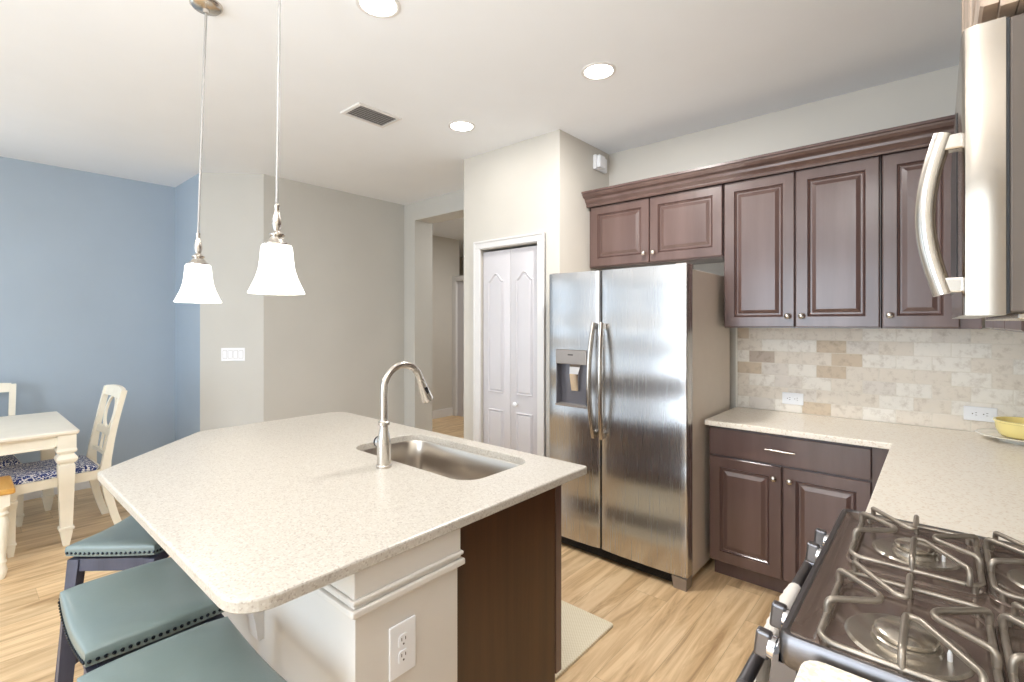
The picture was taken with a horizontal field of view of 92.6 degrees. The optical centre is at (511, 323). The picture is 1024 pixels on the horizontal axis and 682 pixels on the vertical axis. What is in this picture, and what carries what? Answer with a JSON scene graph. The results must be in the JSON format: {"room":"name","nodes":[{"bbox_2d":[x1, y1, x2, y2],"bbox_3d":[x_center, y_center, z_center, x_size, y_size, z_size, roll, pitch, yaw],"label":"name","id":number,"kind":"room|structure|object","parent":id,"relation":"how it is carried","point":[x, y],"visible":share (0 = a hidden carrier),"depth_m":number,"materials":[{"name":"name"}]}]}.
{"room":"kitchen","nodes":[
{"label":"kitchen","id":0,"kind":"room"},
{"bbox_2d":[0,156,174,472],"bbox_3d":[-4.987,0.060,3.075,0.120,2.820,5.090,0,0,41],"label":"wall","id":1,"kind":"structure","parent":0,"point":[87,259],"depth_m":4.37,"materials":[{"name":"blue paint"}]},
{"bbox_2d":[24,481,100,500],"bbox_3d":[-4.705,1.405,2.751,0.730,0.130,4.971,0,0,41],"label":"baseboard","id":2,"kind":"structure","parent":1,"relation":"attached to","point":[82,485],"depth_m":4.20,"materials":[{"name":"white paint"}]},
{"bbox_2d":[175,173,199,440],"bbox_3d":[-3.031,0.060,4.668,0.737,2.820,0.119,0,0,41],"label":"wall","id":3,"kind":"structure","parent":0,"point":[187,315],"depth_m":4.65,"materials":[{"name":"blue paint"}]},
{"bbox_2d":[200,173,263,430],"bbox_3d":[-2.525,0.060,4.469,0.548,2.820,0.132,0,0,-5],"label":"wall","id":4,"kind":"structure","parent":0,"point":[232,204],"depth_m":4.40,"materials":[{"name":"grey paint"}]},
{"bbox_2d":[221,348,244,360],"bbox_3d":[-2.506,0.280,4.400,0.198,0.109,0.009,0,0,-5],"label":"light switch","id":5,"kind":"object","parent":4,"relation":"attached to","point":[227,354],"visible":1,"depth_m":4.39,"materials":[{"name":"white plastic"}]},
{"bbox_2d":[264,174,403,424],"bbox_3d":[-1.744,0.060,5.093,0.120,2.820,1.667,0,0,41],"label":"wall","id":6,"kind":"structure","parent":0,"point":[330,347],"depth_m":4.95,"materials":[{"name":"paint"}]},
{"bbox_2d":[0,415,781,681],"bbox_3d":[-1.439,1.520,3.639,8.250,0.100,10.800,0,0,41],"label":"floor","id":7,"kind":"structure","parent":0,"point":[660,632],"depth_m":2.50,"materials":[{"name":"brown wood"}]},
{"bbox_2d":[0,475,15,579],"bbox_3d":[-3.365,1.210,2.531,0.370,0.520,1.100,0,0,41],"label":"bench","id":8,"kind":"object","parent":7,"relation":"on","point":[7,487],"visible":1,"depth_m":2.81,"materials":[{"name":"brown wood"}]},
{"bbox_2d":[0,383,23,526],"bbox_3d":[-3.932,0.968,3.555,0.630,1.004,0.520,0,0,41],"label":"dining chair","id":9,"kind":"object","parent":7,"relation":"on","point":[6,460],"visible":0.32,"depth_m":3.56,"materials":[{"name":"beige paint"}]},
{"bbox_2d":[0,411,79,545],"bbox_3d":[-3.859,1.087,2.908,1.040,0.765,1.818,0,0,41],"label":"dining table","id":10,"kind":"object","parent":7,"relation":"on","point":[49,433],"visible":1,"depth_m":3.22,"materials":[{"name":"beige paint"}]},
{"bbox_2d":[0,384,126,557],"bbox_3d":[-3.155,0.968,3.446,0.520,1.004,0.630,0,0,39],"label":"dining chair","id":11,"kind":"object","parent":7,"relation":"on","point":[29,477],"visible":0.82,"depth_m":3.45,"materials":[{"name":"beige paint"}]},
{"bbox_2d":[54,515,168,681],"bbox_3d":[-1.499,1.143,2.032,0.376,0.654,0.498,0,0,-2],"label":"bar stool","id":12,"kind":"object","parent":7,"relation":"on","point":[126,544],"visible":0.4,"depth_m":1.82,"materials":[{"name":"leather"}]},
{"bbox_2d":[56,557,224,681],"bbox_3d":[-1.125,1.143,1.487,0.498,0.654,0.376,0,0,41],"label":"bar stool","id":13,"kind":"object","parent":7,"relation":"on","point":[106,619],"visible":0.7,"depth_m":1.42,"materials":[{"name":"teal leather"}]},
{"bbox_2d":[77,617,286,681],"bbox_3d":[-0.747,1.143,1.121,0.498,0.654,0.376,0,0,41],"label":"bar stool","id":14,"kind":"object","parent":7,"relation":"on","point":[215,650],"visible":1,"depth_m":1.19,"materials":[{"name":"leather"}]},
{"bbox_2d":[222,528,464,681],"bbox_3d":[-0.743,1.028,1.583,1.134,0.884,0.552,0,0,41],"label":"island base","id":15,"kind":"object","parent":7,"relation":"on","point":[338,631],"depth_m":1.31,"materials":[{"name":"paint"}]},
{"bbox_2d":[389,615,415,681],"bbox_3d":[-0.283,0.840,1.267,0.009,0.135,0.082,0,0,41],"label":"wall outlet","id":16,"kind":"object","parent":15,"relation":"attached to","point":[402,636],"visible":1,"depth_m":1.26,"materials":[{"name":"white plastic"}]},
{"bbox_2d":[399,632,407,647],"bbox_3d":[-0.281,0.820,1.266,0.003,0.034,0.029,0,0,41],"label":"receptacle","id":17,"kind":"object","parent":16,"relation":"attached to","point":[403,636],"depth_m":1.26,"materials":[{"name":"white plastic"}]},
{"bbox_2d":[399,648,407,663],"bbox_3d":[-0.281,0.861,1.266,0.003,0.034,0.029,0,0,41],"label":"receptacle","id":18,"kind":"object","parent":16,"relation":"attached to","point":[403,652],"depth_m":1.26,"materials":[{"name":"white plastic"}]},
{"bbox_2d":[457,485,560,681],"bbox_3d":[-0.527,1.028,2.193,1.426,0.883,0.646,0,0,41],"label":"base cabinet","id":19,"kind":"object","parent":7,"relation":"on","point":[509,580],"visible":0.21,"depth_m":1.72,"materials":[{"name":"brown wood"}]},
{"bbox_2d":[97,412,586,613],"bbox_3d":[-0.817,0.571,2.034,1.847,0.030,1.272,0,0,41],"label":"countertop","id":20,"kind":"structure","parent":19,"relation":"on","point":[261,516],"depth_m":1.57,"materials":[{"name":"beige stone"}]},
{"bbox_2d":[373,361,432,468],"bbox_3d":[-0.435,0.354,1.979,0.080,0.404,0.268,0,0,41],"label":"faucet","id":21,"kind":"object","parent":20,"relation":"on","point":[382,441],"visible":1,"depth_m":1.89,"materials":[{"name":"silver metal"}]},
{"bbox_2d":[363,440,519,479],"bbox_3d":[-0.323,0.685,2.092,0.821,0.197,0.428,0,0,41],"label":"sink","id":22,"kind":"object","parent":20,"relation":"in","point":[445,461],"visible":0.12,"depth_m":2.31,"materials":[{"name":"silver metal"}]},
{"bbox_2d":[555,600,612,680],"bbox_3d":[0.035,1.462,2.442,0.785,0.016,0.500,0,0,41],"label":"floor mat","id":23,"kind":"object","parent":7,"relation":"on","point":[581,630],"visible":0.26,"depth_m":2.30,"materials":[{"name":"beige fabric"}]},
{"bbox_2d":[549,263,729,591],"bbox_3d":[0.816,0.567,3.230,0.946,1.806,0.826,0,0,41],"label":"refrigerator","id":24,"kind":"object","parent":7,"relation":"on","point":[639,357],"visible":0.88,"depth_m":2.90,"materials":[{"name":"metal"}]},
{"bbox_2d":[709,425,888,592],"bbox_3d":[1.635,1.029,2.757,0.865,0.882,0.574,0,0,41],"label":"base cabinet","id":25,"kind":"object","parent":7,"relation":"on","point":[770,494],"visible":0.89,"depth_m":2.62,"materials":[{"name":"brown wood"}]},
{"bbox_2d":[736,507,1023,681],"bbox_3d":[0.953,0.988,0.958,0.790,0.965,0.780,0,0,41],"label":"gas range","id":26,"kind":"object","parent":7,"relation":"on","point":[884,598],"visible":1,"depth_m":0.95,"materials":[{"name":"grey metal"}]},
{"bbox_2d":[754,583,800,681],"bbox_3d":[0.662,0.886,1.217,0.056,0.369,0.295,0,0,41],"label":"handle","id":27,"kind":"object","parent":26,"relation":"hanging from","point":[791,591],"visible":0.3,"depth_m":1.21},
{"bbox_3d":[0.466,1.029,0.287,0.635,0.882,0.845,0,0,41],"label":"base cabinet","id":28,"kind":"object","parent":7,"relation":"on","visible":0},
{"bbox_2d":[794,660,871,681],"bbox_3d":[0.449,0.571,0.275,0.656,0.030,0.884,0,0,41],"label":"countertop","id":29,"kind":"structure","parent":28,"relation":"on","point":[809,671],"depth_m":0.78,"materials":[{"name":"beige stone"}]},
{"bbox_3d":[1.652,1.029,1.651,0.635,0.882,1.140,0,0,41],"label":"base cabinet","id":30,"kind":"object","parent":7,"relation":"on","visible":0},
{"bbox_2d":[705,407,1023,542],"bbox_3d":[1.504,0.571,2.133,1.504,0.030,1.698,0,0,41],"label":"countertop","id":31,"kind":"structure","parent":30,"relation":"on","point":[968,482],"depth_m":1.89,"materials":[{"name":"beige stone"}]},
{"bbox_2d":[975,428,1023,444],"bbox_3d":[2.376,0.539,2.291,0.304,0.032,0.304,0,0,41],"label":"platter","id":32,"kind":"object","parent":31,"relation":"on","point":[991,432],"visible":0.64,"depth_m":2.31,"materials":[{"name":"white ceramic"}]},
{"bbox_2d":[993,416,1023,439],"bbox_3d":[2.397,0.492,2.269,0.240,0.076,0.240,0,0,41],"label":"bowl","id":33,"kind":"object","parent":32,"relation":"on","point":[1011,427],"visible":1,"depth_m":2.27,"materials":[{"name":"yellow ceramic"}]},
{"bbox_2d":[404,190,463,430],"bbox_3d":[-0.530,0.060,5.148,1.640,2.820,0.250,0,0,41],"label":"wall opening","id":34,"kind":"structure","parent":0,"point":[419,217],"depth_m":5.52,"materials":[{"name":"grey paint"}]},
{"bbox_2d":[432,235,458,410],"bbox_3d":[-1.562,0.060,7.207,0.120,2.820,2.020,0,0,41],"label":"wall","id":35,"kind":"structure","parent":0,"point":[445,262],"depth_m":7.66,"materials":[{"name":"beige paint"}]},
{"bbox_2d":[432,407,452,418],"bbox_3d":[-1.465,1.405,7.215,0.015,0.130,1.640,0,0,41],"label":"baseboard","id":36,"kind":"structure","parent":35,"relation":"attached to","point":[440,413],"depth_m":7.64,"materials":[{"name":"white paint"}]},
{"bbox_2d":[459,257,463,275],"bbox_3d":[0.656,0.060,8.643,4.640,2.820,0.100,0,0,41],"label":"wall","id":37,"kind":"structure","parent":0,"point":[461,260],"depth_m":10.05,"materials":[{"name":"beige paint"}]},
{"bbox_2d":[0,0,961,257],"bbox_3d":[-1.439,-1.400,3.639,8.250,0.100,10.800,0,0,41],"label":"ceiling","id":38,"kind":"structure","parent":0,"point":[113,88],"depth_m":2.63,"materials":[{"name":"paint"}]},
{"bbox_2d":[173,0,222,302],"bbox_3d":[-1.334,-0.720,2.089,0.210,1.260,0.176,0,0,41],"label":"pendant lamp","id":39,"kind":"object","parent":38,"relation":"hanging from","point":[197,286],"visible":1,"depth_m":2.07,"materials":[{"name":"white glass"}]},
{"bbox_2d":[247,0,304,294],"bbox_3d":[-0.788,-0.725,1.641,0.177,1.250,0.176,0,0,41],"label":"pendant lamp","id":40,"kind":"object","parent":38,"relation":"hanging from","point":[276,274],"visible":1,"depth_m":1.61,"materials":[{"name":"white glass"}]},
{"bbox_2d":[340,102,401,127],"bbox_3d":[-0.911,-1.345,3.175,0.224,0.011,0.316,0,0,41],"label":"ceiling vent","id":41,"kind":"object","parent":38,"relation":"in","point":[363,112],"visible":1,"depth_m":3.16,"materials":[{"name":"white metal"}]},
{"bbox_2d":[356,0,400,18],"bbox_3d":[-0.565,-1.347,2.070,0.184,0.006,0.184,0,0,41],"label":"recessed light","id":42,"kind":"object","parent":38,"relation":"in","point":[383,9],"visible":1,"depth_m":2.09,"materials":[{"name":"white paint"}]},
{"bbox_2d":[448,120,474,131],"bbox_3d":[-0.343,-1.347,3.348,0.184,0.006,0.184,0,0,41],"label":"recessed light","id":43,"kind":"object","parent":38,"relation":"in","point":[460,125],"visible":1,"depth_m":3.35,"materials":[{"name":"white paint"}]},
{"bbox_2d":[581,62,615,79],"bbox_3d":[0.464,-1.347,2.619,0.184,0.006,0.184,0,0,41],"label":"recessed light","id":44,"kind":"object","parent":38,"relation":"in","point":[597,70],"visible":1,"depth_m":2.61,"materials":[{"name":"white paint"}]},
{"bbox_2d":[464,129,608,457],"bbox_3d":[1.351,0.060,5.311,0.967,2.820,4.215,0,0,41],"label":"wall","id":45,"kind":"structure","parent":0,"point":[536,184],"depth_m":3.64,"materials":[{"name":"beige paint"}]},
{"bbox_2d":[473,231,545,456],"bbox_3d":[-0.035,0.409,3.708,0.711,2.121,0.027,0,0,41],"label":"trim","id":46,"kind":"structure","parent":45,"relation":"attached to","point":[539,237],"depth_m":3.51,"materials":[{"name":"white paint"}]},
{"bbox_2d":[483,246,536,454],"bbox_3d":[-0.015,0.446,3.731,0.575,2.025,0.066,0,0,41],"label":"door","id":47,"kind":"structure","parent":45,"relation":"in","point":[509,275],"depth_m":3.74,"materials":[{"name":"white paint"}]},
{"bbox_2d":[593,154,606,173],"bbox_3d":[0.693,-1.230,3.772,0.059,0.110,0.170,0,0,41],"label":"sensor","id":48,"kind":"object","parent":45,"relation":"attached to","point":[599,161],"visible":1,"depth_m":3.72,"materials":[{"name":"white plastic"}]},
{"bbox_2d":[609,65,990,431],"bbox_3d":[1.747,0.060,3.146,2.475,2.820,0.120,0,0,41],"label":"wall","id":49,"kind":"structure","parent":0,"point":[931,95],"depth_m":3.06,"materials":[{"name":"beige paint"}]},
{"bbox_2d":[590,183,724,269],"bbox_3d":[1.030,-0.657,3.461,0.974,0.485,0.339,0,0,41],"label":"upper cabinet","id":50,"kind":"object","parent":49,"relation":"attached to","point":[686,226],"visible":0.91,"depth_m":3.31,"materials":[{"name":"brown wood"}]},
{"bbox_2d":[581,114,954,207],"bbox_3d":[1.450,-0.916,3.056,2.140,0.103,0.397,0,0,41],"label":"crown molding","id":51,"kind":"structure","parent":50,"relation":"attached to","point":[918,134],"depth_m":2.77,"materials":[{"name":"brown wood"}]},
{"bbox_2d":[724,155,881,328],"bbox_3d":[1.696,-0.436,2.881,0.780,0.927,0.339,0,0,41],"label":"upper cabinet","id":52,"kind":"object","parent":49,"relation":"attached to","point":[803,247],"visible":0.91,"depth_m":2.75,"materials":[{"name":"brown wood"}]},
{"bbox_2d":[738,328,1023,431],"bbox_3d":[2.071,0.291,2.776,1.494,0.529,0.011,0,0,41],"label":"backsplash","id":53,"kind":"structure","parent":49,"relation":"attached to","point":[917,377],"depth_m":2.75,"materials":[{"name":"tile"}]},
{"bbox_2d":[736,328,737,406],"bbox_3d":[1.501,0.291,3.269,0.011,0.529,0.015,0,0,41],"label":"edging","id":54,"kind":"object","parent":53,"relation":"attached to","point":[736,328],"visible":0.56,"depth_m":3.26,"materials":[{"name":"white ceramic"}]},
{"bbox_2d":[782,392,803,404],"bbox_3d":[1.746,0.469,3.045,0.117,0.072,0.009,0,0,41],"label":"wall outlet","id":55,"kind":"object","parent":53,"relation":"attached to","point":[787,398],"visible":1,"depth_m":3.04,"materials":[{"name":"white plastic"}]},
{"bbox_2d":[964,406,996,421],"bbox_3d":[2.383,0.462,2.491,0.125,0.072,0.009,0,0,41],"label":"wall outlet","id":56,"kind":"object","parent":53,"relation":"attached to","point":[985,414],"visible":0.92,"depth_m":2.49,"materials":[{"name":"white plastic"}]},
{"bbox_2d":[970,411,978,416],"bbox_3d":[2.366,0.462,2.502,0.034,0.029,0.003,0,0,41],"label":"receptacle","id":57,"kind":"object","parent":56,"relation":"attached to","point":[972,413],"depth_m":2.50,"materials":[{"name":"white plastic"}]},
{"bbox_2d":[981,412,989,417],"bbox_3d":[2.397,0.462,2.476,0.034,0.029,0.003,0,0,41],"label":"receptacle","id":58,"kind":"object","parent":56,"relation":"attached to","point":[983,414],"depth_m":2.48,"materials":[{"name":"white plastic"}]},
{"bbox_2d":[882,146,981,328],"bbox_3d":[2.134,-0.436,2.499,0.375,0.927,0.339,0,0,41],"label":"upper cabinet","id":59,"kind":"object","parent":49,"relation":"attached to","point":[908,302],"visible":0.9,"depth_m":2.45,"materials":[{"name":"brown wood"}]},
{"bbox_3d":[0.441,0.060,-0.331,0.120,2.820,7.080,0,0,41],"label":"wall","id":60,"kind":"structure","parent":0,"visible":0},
{"bbox_2d":[962,0,1023,31],"bbox_3d":[1.107,-0.850,0.866,0.438,0.780,0.760,0,0,41],"label":"upper cabinet","id":61,"kind":"object","parent":60,"relation":"attached to","point":[974,12],"visible":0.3,"depth_m":0.74,"materials":[{"name":"beige wood"}]},
{"bbox_2d":[914,13,1023,320],"bbox_3d":[1.078,-0.225,0.891,0.514,0.437,0.760,0,0,41],"label":"microwave","id":62,"kind":"object","parent":61,"relation":"attached to","point":[986,143],"visible":1,"depth_m":0.72,"materials":[{"name":"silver metal"}]},
{"bbox_2d":[985,321,1023,332],"bbox_3d":[1.833,-0.436,1.639,0.359,0.927,1.300,0,0,41],"label":"upper cabinet","id":63,"kind":"object","parent":60,"relation":"attached to","point":[1014,326],"visible":0.05,"depth_m":1.55,"materials":[{"name":"brown wood"}]},
{"bbox_3d":[-1.515,0.060,8.425,1.650,2.820,0.120,0,0,41],"label":"wall","id":64,"kind":"structure","parent":0,"visible":0},
{"bbox_2d":[452,275,463,415],"bbox_3d":[-0.626,0.360,7.559,0.830,2.220,0.060,0,0,41],"label":"trim","id":65,"kind":"structure","parent":64,"relation":"attached to","point":[455,279],"depth_m":7.77,"materials":[{"name":"white paint"}]},
{"bbox_2d":[458,281,463,416],"bbox_3d":[-0.572,0.400,7.552,0.740,2.140,0.040,0,0,41],"label":"door","id":66,"kind":"structure","parent":64,"relation":"in","point":[460,283],"depth_m":7.72,"materials":[{"name":"white paint"}]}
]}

